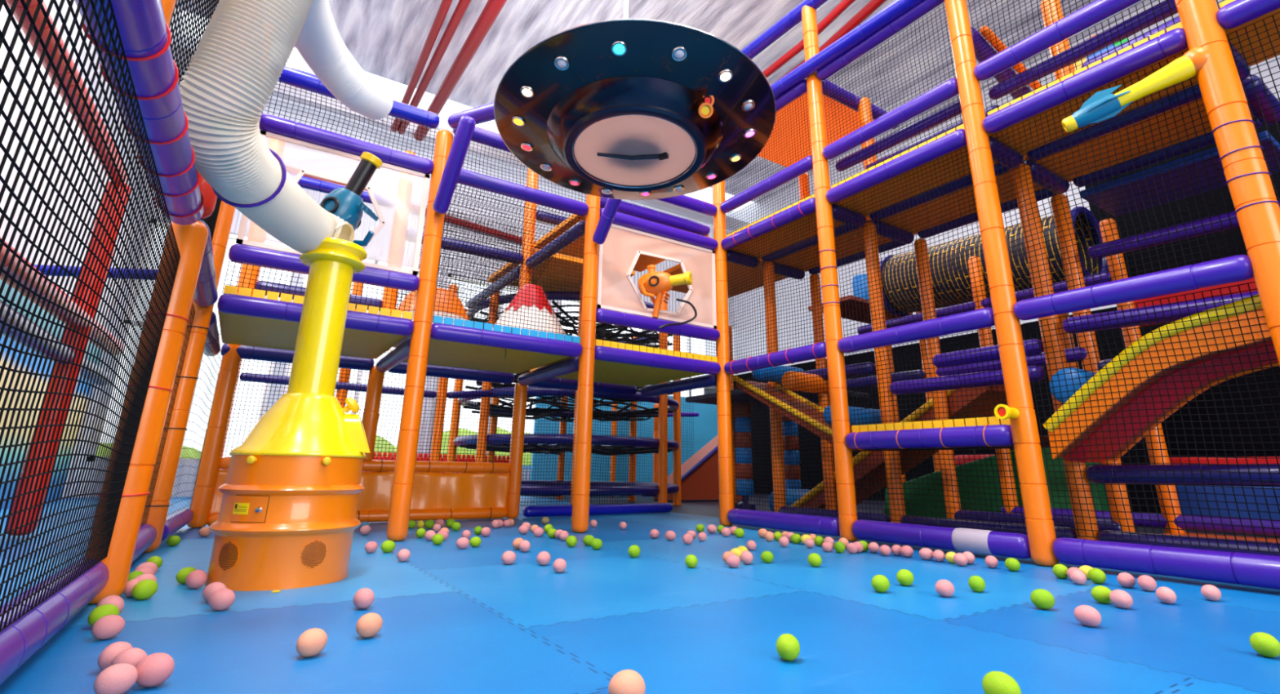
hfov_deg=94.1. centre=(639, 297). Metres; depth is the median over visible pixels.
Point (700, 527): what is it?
ball
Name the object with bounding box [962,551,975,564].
ball
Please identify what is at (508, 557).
ball
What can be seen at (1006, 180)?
panel
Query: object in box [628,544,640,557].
ball
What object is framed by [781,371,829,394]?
roller
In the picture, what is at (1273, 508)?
pad
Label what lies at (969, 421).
safety net
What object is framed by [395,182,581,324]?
safety net
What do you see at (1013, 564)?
ball
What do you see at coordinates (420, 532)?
ball
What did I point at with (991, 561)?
ball
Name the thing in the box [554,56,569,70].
spotlight
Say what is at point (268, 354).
beam
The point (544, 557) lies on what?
ball
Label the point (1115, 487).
post
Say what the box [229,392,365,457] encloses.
hood
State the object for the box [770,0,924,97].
beam
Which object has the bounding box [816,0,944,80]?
beam
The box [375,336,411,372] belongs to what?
beam
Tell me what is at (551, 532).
ball
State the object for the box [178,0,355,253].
air hose
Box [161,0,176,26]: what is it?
post
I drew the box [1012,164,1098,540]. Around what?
post
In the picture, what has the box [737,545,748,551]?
ball
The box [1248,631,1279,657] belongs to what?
ball
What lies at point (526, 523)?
ball
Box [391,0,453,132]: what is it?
pipe
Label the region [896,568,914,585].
ball
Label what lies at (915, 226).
safety net
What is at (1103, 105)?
cannon
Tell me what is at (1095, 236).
tunnel
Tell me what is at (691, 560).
ball
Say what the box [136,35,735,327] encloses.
wall
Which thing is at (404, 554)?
ball
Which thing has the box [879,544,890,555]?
ball
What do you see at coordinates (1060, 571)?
ball
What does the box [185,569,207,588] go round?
ball
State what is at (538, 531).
ball
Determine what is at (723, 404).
post
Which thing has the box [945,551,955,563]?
ball
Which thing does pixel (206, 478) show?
post
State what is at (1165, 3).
beam
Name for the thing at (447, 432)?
shrub
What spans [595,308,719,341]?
beam
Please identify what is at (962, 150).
panel
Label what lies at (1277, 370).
wall
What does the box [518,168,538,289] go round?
post
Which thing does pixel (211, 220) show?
safety net
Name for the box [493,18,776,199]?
saucer
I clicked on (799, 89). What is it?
beam
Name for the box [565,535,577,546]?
ball
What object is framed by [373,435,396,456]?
shrub
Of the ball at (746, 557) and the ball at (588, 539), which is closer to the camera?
the ball at (746, 557)
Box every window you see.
[87,218,291,463]
[281,267,419,413]
[427,274,551,468]
[559,300,644,346]
[652,331,716,396]
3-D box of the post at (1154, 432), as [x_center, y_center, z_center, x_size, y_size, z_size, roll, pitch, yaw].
[3.324,0.481,3.963,0.097,2.172,0.096,11,-19,-31]
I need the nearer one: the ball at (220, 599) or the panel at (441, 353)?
the ball at (220, 599)
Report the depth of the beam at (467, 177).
4.18 m
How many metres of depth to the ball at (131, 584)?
1.80 m
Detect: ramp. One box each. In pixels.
[733,375,880,452]
[884,447,1110,517]
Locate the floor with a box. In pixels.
[0,493,1279,693]
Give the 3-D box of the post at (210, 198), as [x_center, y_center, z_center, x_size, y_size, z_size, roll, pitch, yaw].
[-1.542,-1.141,2.320,0.114,1.780,0.112,11,-19,-31]
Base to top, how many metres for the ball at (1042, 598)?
0.057 m
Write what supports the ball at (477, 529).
on the floor
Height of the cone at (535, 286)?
0.568 m
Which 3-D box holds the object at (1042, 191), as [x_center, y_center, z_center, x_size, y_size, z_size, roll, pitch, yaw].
[2.510,-0.626,4.376,0.106,0.104,0.994,11,-19,-31]
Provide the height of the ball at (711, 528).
0.056 m
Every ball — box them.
[87,604,119,626]
[91,614,124,639]
[93,662,137,693]
[96,595,124,613]
[97,640,133,670]
[111,647,146,666]
[123,577,142,596]
[127,570,144,582]
[131,578,158,599]
[133,567,154,575]
[135,561,157,574]
[135,573,156,582]
[135,652,174,687]
[145,555,162,568]
[166,535,180,546]
[176,566,196,583]
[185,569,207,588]
[198,527,210,537]
[202,582,226,601]
[208,587,235,610]
[296,627,327,657]
[353,587,374,608]
[355,612,382,637]
[359,521,369,528]
[360,524,371,534]
[364,541,377,552]
[381,539,395,552]
[396,548,410,561]
[408,520,416,528]
[415,528,426,537]
[416,520,424,528]
[424,519,434,528]
[424,529,435,540]
[431,533,444,544]
[432,523,440,532]
[435,518,444,527]
[436,529,448,540]
[440,527,448,533]
[445,518,455,527]
[451,521,461,530]
[456,537,469,548]
[462,529,471,538]
[469,536,481,546]
[474,525,482,534]
[480,526,490,536]
[491,519,499,528]
[497,519,503,527]
[501,551,515,564]
[502,519,511,527]
[507,518,514,525]
[512,537,524,549]
[518,524,528,533]
[519,539,530,551]
[521,521,530,529]
[530,524,538,532]
[533,527,543,537]
[536,551,551,565]
[541,516,549,524]
[543,524,553,533]
[546,528,556,537]
[552,558,566,573]
[554,528,562,538]
[559,530,568,540]
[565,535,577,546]
[582,534,594,546]
[590,519,597,527]
[591,537,602,549]
[608,669,645,693]
[619,521,626,528]
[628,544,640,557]
[649,528,658,538]
[664,530,675,540]
[682,533,693,544]
[684,554,697,567]
[685,529,696,539]
[695,524,704,532]
[697,531,706,541]
[706,524,716,533]
[717,524,724,533]
[720,527,730,536]
[722,551,734,562]
[725,554,740,567]
[728,525,737,534]
[730,547,742,559]
[733,528,744,537]
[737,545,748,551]
[740,550,753,564]
[746,540,756,550]
[757,528,767,537]
[760,551,773,562]
[764,531,773,541]
[773,531,782,541]
[776,633,799,660]
[778,536,789,546]
[781,531,787,536]
[785,532,794,542]
[791,533,800,543]
[800,533,812,544]
[804,537,814,547]
[807,552,822,566]
[808,533,816,542]
[813,535,823,546]
[822,541,833,551]
[823,536,834,545]
[833,541,844,552]
[838,537,848,548]
[845,542,857,553]
[853,541,863,552]
[858,540,868,551]
[868,542,879,552]
[871,574,889,592]
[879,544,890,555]
[891,544,901,555]
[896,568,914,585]
[900,545,913,557]
[919,547,933,559]
[932,549,945,561]
[935,579,954,596]
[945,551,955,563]
[953,552,968,565]
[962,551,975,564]
[968,575,985,591]
[982,671,1021,693]
[984,555,998,568]
[1004,557,1020,571]
[1030,588,1054,608]
[1049,367,1096,403]
[1052,564,1068,578]
[1066,566,1082,577]
[1069,569,1086,584]
[1074,604,1101,626]
[1079,564,1093,579]
[1087,568,1106,583]
[1090,585,1111,603]
[1109,589,1133,608]
[1116,572,1135,587]
[1137,574,1156,591]
[1155,586,1176,604]
[1200,584,1221,600]
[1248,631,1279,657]
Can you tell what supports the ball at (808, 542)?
on the floor
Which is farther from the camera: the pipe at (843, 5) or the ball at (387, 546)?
the pipe at (843, 5)
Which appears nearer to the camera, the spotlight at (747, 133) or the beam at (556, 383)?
the spotlight at (747, 133)
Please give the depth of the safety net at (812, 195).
4.77 m
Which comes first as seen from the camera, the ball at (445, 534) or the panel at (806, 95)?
the ball at (445, 534)
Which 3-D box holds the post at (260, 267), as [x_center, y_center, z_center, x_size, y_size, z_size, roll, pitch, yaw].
[-3.334,0.627,4.876,0.092,2.200,0.090,11,-19,-31]
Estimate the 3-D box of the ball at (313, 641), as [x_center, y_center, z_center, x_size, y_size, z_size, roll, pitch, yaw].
[-0.704,0.739,1.279,0.054,0.054,0.062,-11,-20,35]
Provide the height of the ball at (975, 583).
0.054 m
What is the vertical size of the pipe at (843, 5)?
0.100 m
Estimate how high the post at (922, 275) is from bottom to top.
2.202 m
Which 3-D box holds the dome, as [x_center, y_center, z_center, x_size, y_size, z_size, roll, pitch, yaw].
[2.995,-1.300,3.808,0.540,0.890,0.540,11,-19,-31]
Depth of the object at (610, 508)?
5.40 m
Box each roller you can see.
[751,364,803,382]
[768,488,810,511]
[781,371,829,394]
[822,405,896,426]
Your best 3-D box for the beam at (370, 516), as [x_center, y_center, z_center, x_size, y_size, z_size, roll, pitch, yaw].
[-1.943,1.599,4.366,2.020,0.093,0.094,11,-19,-31]
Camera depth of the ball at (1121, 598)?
1.86 m
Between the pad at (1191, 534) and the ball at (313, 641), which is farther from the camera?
the pad at (1191, 534)
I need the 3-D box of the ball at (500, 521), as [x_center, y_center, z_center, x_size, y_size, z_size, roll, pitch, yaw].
[-0.982,1.568,4.142,0.062,0.054,0.053,9,-18,-25]
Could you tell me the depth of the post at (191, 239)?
1.86 m
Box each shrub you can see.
[97,442,201,458]
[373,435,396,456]
[440,426,532,465]
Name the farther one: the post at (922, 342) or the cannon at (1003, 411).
the post at (922, 342)
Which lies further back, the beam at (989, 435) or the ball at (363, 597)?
the beam at (989, 435)
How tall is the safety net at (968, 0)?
0.571 m
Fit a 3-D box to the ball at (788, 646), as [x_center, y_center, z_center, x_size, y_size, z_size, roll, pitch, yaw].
[0.324,0.764,1.305,0.051,0.051,0.059,-8,-18,28]
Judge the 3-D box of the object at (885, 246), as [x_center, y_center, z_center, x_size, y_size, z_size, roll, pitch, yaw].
[1.904,-0.375,5.272,0.104,0.102,1.028,11,-19,-31]
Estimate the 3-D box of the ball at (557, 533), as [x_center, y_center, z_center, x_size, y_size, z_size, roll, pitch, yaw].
[-0.475,1.393,3.513,0.061,0.053,0.053,-11,-20,35]
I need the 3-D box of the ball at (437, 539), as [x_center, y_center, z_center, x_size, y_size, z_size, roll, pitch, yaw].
[-1.073,1.280,3.161,0.064,0.055,0.055,-3,-17,15]
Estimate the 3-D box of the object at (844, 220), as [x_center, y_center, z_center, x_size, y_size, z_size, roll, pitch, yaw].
[1.510,-0.602,4.370,0.374,0.102,0.104,11,-19,-31]
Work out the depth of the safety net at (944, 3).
3.99 m
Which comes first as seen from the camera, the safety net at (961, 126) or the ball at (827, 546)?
the ball at (827, 546)
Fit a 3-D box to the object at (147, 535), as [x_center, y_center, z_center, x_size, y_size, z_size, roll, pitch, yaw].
[-1.940,0.948,2.233,0.112,0.110,1.140,11,-19,-31]
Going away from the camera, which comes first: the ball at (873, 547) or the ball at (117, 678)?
the ball at (117, 678)
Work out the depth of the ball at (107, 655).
1.15 m
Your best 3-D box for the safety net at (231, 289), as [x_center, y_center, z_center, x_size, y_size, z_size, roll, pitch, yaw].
[-1.779,-0.031,3.385,0.962,0.181,0.012,11,-19,-31]
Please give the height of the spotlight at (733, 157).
0.024 m
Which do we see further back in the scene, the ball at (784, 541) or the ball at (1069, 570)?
the ball at (784, 541)
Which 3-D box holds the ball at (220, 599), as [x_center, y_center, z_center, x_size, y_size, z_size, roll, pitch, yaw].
[-1.171,0.844,1.668,0.065,0.055,0.056,4,-16,-10]
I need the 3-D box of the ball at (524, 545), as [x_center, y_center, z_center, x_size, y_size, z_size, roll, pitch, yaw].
[-0.568,1.223,2.935,0.056,0.054,0.064,15,-21,-39]
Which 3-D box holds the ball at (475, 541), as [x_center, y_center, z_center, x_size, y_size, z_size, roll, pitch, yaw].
[-0.856,1.268,3.098,0.059,0.050,0.051,15,-22,-41]
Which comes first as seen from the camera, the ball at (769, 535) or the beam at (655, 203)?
the ball at (769, 535)
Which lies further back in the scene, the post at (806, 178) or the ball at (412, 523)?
the post at (806, 178)
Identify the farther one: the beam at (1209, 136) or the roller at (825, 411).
the roller at (825, 411)
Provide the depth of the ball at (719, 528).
3.97 m
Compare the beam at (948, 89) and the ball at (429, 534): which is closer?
the ball at (429, 534)
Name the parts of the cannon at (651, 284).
swivel stem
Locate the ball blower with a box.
[204,237,370,591]
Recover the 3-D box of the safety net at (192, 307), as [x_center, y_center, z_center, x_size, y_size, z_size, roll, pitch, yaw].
[-1.931,0.435,2.386,0.013,1.022,1.127,11,-19,-31]
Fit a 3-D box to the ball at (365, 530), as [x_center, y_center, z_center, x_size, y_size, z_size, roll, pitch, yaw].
[-1.642,1.389,3.564,0.063,0.054,0.055,15,-22,-41]
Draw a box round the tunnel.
[880,206,1108,315]
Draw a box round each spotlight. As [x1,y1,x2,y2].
[511,116,525,126]
[520,85,534,97]
[520,142,533,151]
[540,164,551,170]
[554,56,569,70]
[568,179,580,186]
[601,189,612,194]
[610,40,626,56]
[640,191,651,195]
[671,46,687,61]
[673,186,684,191]
[705,173,717,179]
[717,69,733,82]
[729,154,742,162]
[741,100,755,111]
[742,128,755,137]
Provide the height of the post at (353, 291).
2.200 m
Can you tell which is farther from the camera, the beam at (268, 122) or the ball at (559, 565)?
the beam at (268, 122)
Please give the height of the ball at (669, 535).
0.056 m
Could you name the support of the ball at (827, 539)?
on the floor
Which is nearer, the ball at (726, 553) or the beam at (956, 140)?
the ball at (726, 553)
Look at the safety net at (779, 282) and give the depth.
4.57 m
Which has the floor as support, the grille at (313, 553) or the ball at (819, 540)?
the ball at (819, 540)
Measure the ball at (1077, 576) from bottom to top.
0.051 m
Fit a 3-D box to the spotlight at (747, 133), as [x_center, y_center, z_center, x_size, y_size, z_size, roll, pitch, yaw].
[0.585,-0.877,3.178,0.072,0.026,0.071,11,-19,-31]
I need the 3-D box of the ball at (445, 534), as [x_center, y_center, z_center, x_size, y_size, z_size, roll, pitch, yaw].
[-1.105,1.329,3.332,0.066,0.057,0.057,5,-17,-13]
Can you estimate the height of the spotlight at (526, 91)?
0.027 m
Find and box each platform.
[217,309,406,359]
[1022,97,1255,182]
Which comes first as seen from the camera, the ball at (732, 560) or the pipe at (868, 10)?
the ball at (732, 560)
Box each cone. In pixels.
[392,287,469,347]
[492,284,566,340]
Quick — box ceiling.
[177,0,1158,203]
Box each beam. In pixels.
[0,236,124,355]
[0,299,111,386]
[0,558,109,684]
[5,0,127,182]
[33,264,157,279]
[74,0,203,225]
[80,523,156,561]
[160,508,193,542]
[171,44,750,231]
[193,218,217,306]
[203,311,220,356]
[207,506,506,526]
[217,293,413,335]
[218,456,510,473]
[220,343,374,370]
[228,244,419,291]
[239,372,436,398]
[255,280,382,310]
[258,113,433,174]
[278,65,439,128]
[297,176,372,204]
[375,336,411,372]
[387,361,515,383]
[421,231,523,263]
[430,322,582,356]
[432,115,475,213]
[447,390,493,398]
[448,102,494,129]
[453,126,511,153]
[457,168,588,216]
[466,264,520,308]
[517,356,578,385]
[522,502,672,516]
[525,220,585,268]
[527,377,636,395]
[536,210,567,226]
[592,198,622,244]
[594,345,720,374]
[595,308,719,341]
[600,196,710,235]
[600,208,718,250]
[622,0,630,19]
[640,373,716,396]
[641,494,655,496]
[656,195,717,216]
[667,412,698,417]
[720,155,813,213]
[720,197,816,249]
[724,342,826,374]
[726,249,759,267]
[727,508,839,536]
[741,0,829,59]
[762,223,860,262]
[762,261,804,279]
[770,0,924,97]
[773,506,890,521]
[774,78,807,112]
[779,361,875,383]
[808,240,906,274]
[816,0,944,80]
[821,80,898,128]
[822,78,959,159]
[826,128,967,203]
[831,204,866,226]
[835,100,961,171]
[837,307,995,353]
[844,424,1013,449]
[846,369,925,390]
[852,519,1031,558]
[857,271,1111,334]
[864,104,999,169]
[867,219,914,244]
[870,163,1010,221]
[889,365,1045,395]
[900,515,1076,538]
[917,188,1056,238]
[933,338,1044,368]
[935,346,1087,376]
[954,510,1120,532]
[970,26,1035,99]
[973,0,1141,80]
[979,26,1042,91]
[982,27,1187,133]
[988,0,1177,99]
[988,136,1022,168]
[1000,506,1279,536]
[1013,254,1253,319]
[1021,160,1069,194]
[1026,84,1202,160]
[1052,537,1279,589]
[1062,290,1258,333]
[1072,117,1262,186]
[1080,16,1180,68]
[1085,463,1279,485]
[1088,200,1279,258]
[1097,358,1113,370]
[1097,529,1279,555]
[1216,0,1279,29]
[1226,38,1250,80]
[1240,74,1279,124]
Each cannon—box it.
[319,151,382,246]
[638,264,697,328]
[994,404,1019,419]
[1061,46,1209,132]
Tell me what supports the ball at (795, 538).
on the floor
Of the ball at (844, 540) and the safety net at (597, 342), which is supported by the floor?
the ball at (844, 540)
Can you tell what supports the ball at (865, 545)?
on the floor
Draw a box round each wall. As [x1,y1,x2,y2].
[0,0,183,508]
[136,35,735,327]
[703,307,1279,512]
[704,0,1279,375]
[1141,332,1279,453]
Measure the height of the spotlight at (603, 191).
0.019 m
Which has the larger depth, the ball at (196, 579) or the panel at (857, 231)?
the panel at (857, 231)
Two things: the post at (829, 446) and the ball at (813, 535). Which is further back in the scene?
the post at (829, 446)
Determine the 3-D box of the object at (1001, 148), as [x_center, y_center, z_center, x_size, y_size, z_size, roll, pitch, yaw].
[2.106,-0.850,3.488,0.374,0.102,0.104,11,-19,-31]
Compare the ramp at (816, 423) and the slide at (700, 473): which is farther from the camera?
the slide at (700, 473)
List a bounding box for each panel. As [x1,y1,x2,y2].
[209,469,509,515]
[235,129,430,275]
[403,337,568,373]
[487,248,635,291]
[529,356,704,386]
[530,395,717,482]
[533,208,708,271]
[596,223,716,328]
[662,258,787,297]
[685,383,870,409]
[728,211,844,258]
[757,92,874,167]
[773,217,893,271]
[808,294,911,324]
[831,144,997,217]
[862,435,1049,450]
[868,159,1044,235]
[988,47,1198,155]
[1080,130,1279,216]
[1224,8,1279,66]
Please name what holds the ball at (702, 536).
on the floor
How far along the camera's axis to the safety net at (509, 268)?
5.24 m
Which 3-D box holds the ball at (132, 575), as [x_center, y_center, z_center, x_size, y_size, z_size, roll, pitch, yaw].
[-1.639,0.914,1.932,0.063,0.054,0.054,-7,-18,25]
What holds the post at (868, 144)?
on the panel at (1006, 180)
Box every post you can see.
[6,181,130,535]
[84,220,208,604]
[141,200,235,552]
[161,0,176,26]
[186,263,260,528]
[197,171,217,218]
[218,266,261,469]
[335,282,364,408]
[362,365,384,462]
[382,151,415,351]
[386,129,453,541]
[430,284,457,472]
[506,382,527,518]
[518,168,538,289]
[571,194,600,533]
[609,404,617,496]
[653,403,658,500]
[712,180,733,525]
[728,324,736,508]
[763,261,786,511]
[798,173,809,199]
[801,5,857,541]
[809,273,836,509]
[857,97,876,168]
[862,222,906,522]
[888,345,906,482]
[914,238,960,518]
[915,311,941,471]
[944,0,1059,566]
[968,256,1018,511]
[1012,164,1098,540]
[1040,0,1075,81]
[1050,193,1135,532]
[1057,312,1079,368]
[1099,217,1185,533]
[1174,0,1279,365]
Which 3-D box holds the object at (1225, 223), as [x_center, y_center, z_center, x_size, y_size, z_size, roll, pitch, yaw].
[3.367,-0.489,2.951,0.092,0.116,1.978,11,-19,-31]
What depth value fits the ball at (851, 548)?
3.05 m
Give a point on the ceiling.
(387, 38)
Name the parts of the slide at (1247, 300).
underside panel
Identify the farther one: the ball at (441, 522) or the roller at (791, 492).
the roller at (791, 492)
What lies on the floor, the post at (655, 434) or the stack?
the post at (655, 434)
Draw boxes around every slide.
[653,435,741,500]
[791,384,1007,509]
[1042,293,1279,462]
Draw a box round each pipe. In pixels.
[302,174,534,244]
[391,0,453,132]
[397,0,471,133]
[413,0,506,141]
[762,0,855,77]
[771,0,887,84]
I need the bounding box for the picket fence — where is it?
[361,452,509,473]
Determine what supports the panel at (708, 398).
attached to the post at (829, 446)
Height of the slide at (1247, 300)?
1.162 m
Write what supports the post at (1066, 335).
on the floor
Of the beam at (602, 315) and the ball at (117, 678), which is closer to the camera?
the ball at (117, 678)
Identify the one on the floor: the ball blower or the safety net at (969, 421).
the ball blower
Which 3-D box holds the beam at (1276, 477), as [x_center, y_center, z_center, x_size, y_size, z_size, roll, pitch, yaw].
[2.546,0.803,2.712,0.090,0.097,0.884,11,-19,-31]
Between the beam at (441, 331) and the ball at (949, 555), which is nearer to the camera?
the ball at (949, 555)
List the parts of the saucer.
bracket arm, trim, plate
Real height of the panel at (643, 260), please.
0.050 m
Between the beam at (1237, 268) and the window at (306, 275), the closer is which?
the beam at (1237, 268)
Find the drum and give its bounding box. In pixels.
[852,273,869,299]
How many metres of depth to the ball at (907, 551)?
2.94 m
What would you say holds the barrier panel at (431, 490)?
attached to the beam at (370, 516)
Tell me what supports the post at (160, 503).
on the floor
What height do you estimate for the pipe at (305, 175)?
0.520 m
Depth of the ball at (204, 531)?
3.32 m
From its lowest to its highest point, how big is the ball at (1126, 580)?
0.053 m
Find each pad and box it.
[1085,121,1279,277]
[1133,276,1257,327]
[1163,531,1279,542]
[1168,456,1279,464]
[1174,484,1279,519]
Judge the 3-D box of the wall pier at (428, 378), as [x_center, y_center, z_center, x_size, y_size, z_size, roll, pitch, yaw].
[-3.316,1.079,9.470,0.160,3.100,0.150,11,-19,-31]
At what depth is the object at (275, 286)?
4.38 m
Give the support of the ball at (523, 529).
on the floor
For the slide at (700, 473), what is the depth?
8.46 m
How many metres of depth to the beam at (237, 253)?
3.29 m
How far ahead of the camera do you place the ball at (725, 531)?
3.77 m
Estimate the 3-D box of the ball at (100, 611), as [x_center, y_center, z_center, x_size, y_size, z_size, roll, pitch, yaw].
[-1.329,0.788,1.477,0.052,0.051,0.060,-9,-19,31]
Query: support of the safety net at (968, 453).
attached to the beam at (989, 435)
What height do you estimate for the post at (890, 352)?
2.200 m
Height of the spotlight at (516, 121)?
0.026 m
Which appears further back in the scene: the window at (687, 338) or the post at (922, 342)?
the window at (687, 338)
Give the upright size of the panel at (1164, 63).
0.050 m
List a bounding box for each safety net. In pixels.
[0,0,180,631]
[140,302,195,525]
[165,330,222,519]
[168,0,219,87]
[200,196,221,241]
[221,357,516,462]
[222,261,416,319]
[262,80,439,159]
[390,208,524,351]
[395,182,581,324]
[432,182,585,343]
[445,284,680,505]
[453,134,585,200]
[520,385,636,505]
[595,320,717,362]
[616,376,693,482]
[725,93,811,199]
[726,169,814,236]
[727,212,825,360]
[730,358,838,515]
[822,3,956,143]
[829,95,964,187]
[833,146,991,337]
[845,326,1010,431]
[853,446,1026,531]
[968,0,1090,63]
[982,0,1182,115]
[991,49,1246,301]
[1022,281,1279,553]
[1216,0,1235,9]
[1226,12,1279,202]
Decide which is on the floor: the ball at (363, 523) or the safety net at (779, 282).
the ball at (363, 523)
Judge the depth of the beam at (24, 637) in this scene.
1.16 m
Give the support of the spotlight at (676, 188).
attached to the saucer
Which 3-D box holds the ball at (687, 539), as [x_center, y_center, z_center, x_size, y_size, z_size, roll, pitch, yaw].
[0.269,1.357,3.354,0.065,0.055,0.056,12,-20,-33]
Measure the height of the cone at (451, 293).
0.378 m
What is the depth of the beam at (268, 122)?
3.58 m
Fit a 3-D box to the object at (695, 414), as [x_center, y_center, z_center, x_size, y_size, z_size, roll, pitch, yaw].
[0.152,2.003,10.223,2.203,0.217,0.081,12,-19,-33]
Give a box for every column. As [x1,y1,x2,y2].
[733,402,755,510]
[781,413,801,488]
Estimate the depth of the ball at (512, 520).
4.23 m
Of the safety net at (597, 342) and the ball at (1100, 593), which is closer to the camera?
the ball at (1100, 593)
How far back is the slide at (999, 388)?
4.85 m
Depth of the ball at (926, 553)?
2.86 m
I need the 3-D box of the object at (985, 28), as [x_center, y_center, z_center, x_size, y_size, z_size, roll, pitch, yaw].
[2.437,-1.400,3.754,0.934,0.322,0.050,11,-19,-30]
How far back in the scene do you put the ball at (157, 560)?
2.26 m
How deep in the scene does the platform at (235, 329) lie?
3.76 m
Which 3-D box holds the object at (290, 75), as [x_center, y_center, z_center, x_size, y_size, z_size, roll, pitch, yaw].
[-1.759,-1.254,3.741,0.978,0.103,0.105,11,-19,-31]
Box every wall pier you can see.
[71,215,150,461]
[264,271,303,413]
[417,271,448,457]
[551,300,559,319]
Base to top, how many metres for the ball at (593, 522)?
0.052 m
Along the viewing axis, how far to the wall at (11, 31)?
4.85 m
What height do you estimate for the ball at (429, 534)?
0.057 m
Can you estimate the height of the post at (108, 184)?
2.030 m
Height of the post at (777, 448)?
2.202 m
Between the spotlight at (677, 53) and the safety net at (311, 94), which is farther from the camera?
the safety net at (311, 94)
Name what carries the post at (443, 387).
on the floor
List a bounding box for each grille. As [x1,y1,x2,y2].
[217,541,239,570]
[300,540,326,568]
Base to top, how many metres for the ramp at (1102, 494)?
0.732 m
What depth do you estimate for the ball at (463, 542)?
3.00 m
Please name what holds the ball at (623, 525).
on the floor
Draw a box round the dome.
[1074,34,1128,71]
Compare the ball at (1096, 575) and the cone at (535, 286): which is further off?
the cone at (535, 286)
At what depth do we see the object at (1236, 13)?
2.46 m
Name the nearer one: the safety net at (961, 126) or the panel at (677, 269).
the safety net at (961, 126)
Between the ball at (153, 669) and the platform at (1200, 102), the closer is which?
the ball at (153, 669)
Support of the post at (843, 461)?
on the floor
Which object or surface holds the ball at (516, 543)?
on the floor
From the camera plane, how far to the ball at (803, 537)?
3.41 m
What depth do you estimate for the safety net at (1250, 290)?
2.51 m
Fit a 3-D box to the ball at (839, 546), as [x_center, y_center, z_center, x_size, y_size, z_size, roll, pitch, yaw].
[1.035,1.293,3.090,0.056,0.055,0.064,5,-17,-14]
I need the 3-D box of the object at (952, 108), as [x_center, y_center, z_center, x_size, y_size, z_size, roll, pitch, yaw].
[1.715,-1.063,3.961,0.082,0.080,0.994,11,-19,-31]
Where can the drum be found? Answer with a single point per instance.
(865, 281)
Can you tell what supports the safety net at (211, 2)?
attached to the beam at (145, 34)
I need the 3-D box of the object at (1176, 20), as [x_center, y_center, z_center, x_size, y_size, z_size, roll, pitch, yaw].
[2.675,-1.347,3.185,0.106,0.104,0.534,11,-19,-31]
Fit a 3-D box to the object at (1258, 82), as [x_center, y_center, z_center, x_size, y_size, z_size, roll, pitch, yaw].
[3.093,-0.984,2.973,0.500,0.102,0.104,11,-19,-31]
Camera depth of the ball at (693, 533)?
3.56 m
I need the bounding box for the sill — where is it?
[62,461,530,497]
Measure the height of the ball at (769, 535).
0.056 m
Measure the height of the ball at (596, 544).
0.054 m
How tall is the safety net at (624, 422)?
2.004 m
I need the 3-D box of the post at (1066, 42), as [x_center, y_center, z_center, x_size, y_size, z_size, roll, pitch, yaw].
[2.519,-1.412,3.553,0.100,0.908,0.098,11,-19,-31]
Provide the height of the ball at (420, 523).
0.051 m
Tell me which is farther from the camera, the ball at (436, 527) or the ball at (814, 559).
the ball at (436, 527)
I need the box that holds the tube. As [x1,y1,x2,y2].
[294,0,392,119]
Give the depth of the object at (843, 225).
4.96 m
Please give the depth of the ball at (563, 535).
3.40 m
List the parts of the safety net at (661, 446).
post, post, post, post, post, post, post, post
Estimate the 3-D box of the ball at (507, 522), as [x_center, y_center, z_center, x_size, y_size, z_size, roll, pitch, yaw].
[-0.930,1.579,4.170,0.059,0.050,0.051,2,-16,-4]
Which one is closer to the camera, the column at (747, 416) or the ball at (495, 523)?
the ball at (495, 523)
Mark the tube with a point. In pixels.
(319, 42)
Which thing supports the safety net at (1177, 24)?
attached to the beam at (1097, 11)
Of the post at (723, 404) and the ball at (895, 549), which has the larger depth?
the post at (723, 404)
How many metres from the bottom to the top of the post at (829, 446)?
2.202 m
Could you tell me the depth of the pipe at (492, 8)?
7.45 m

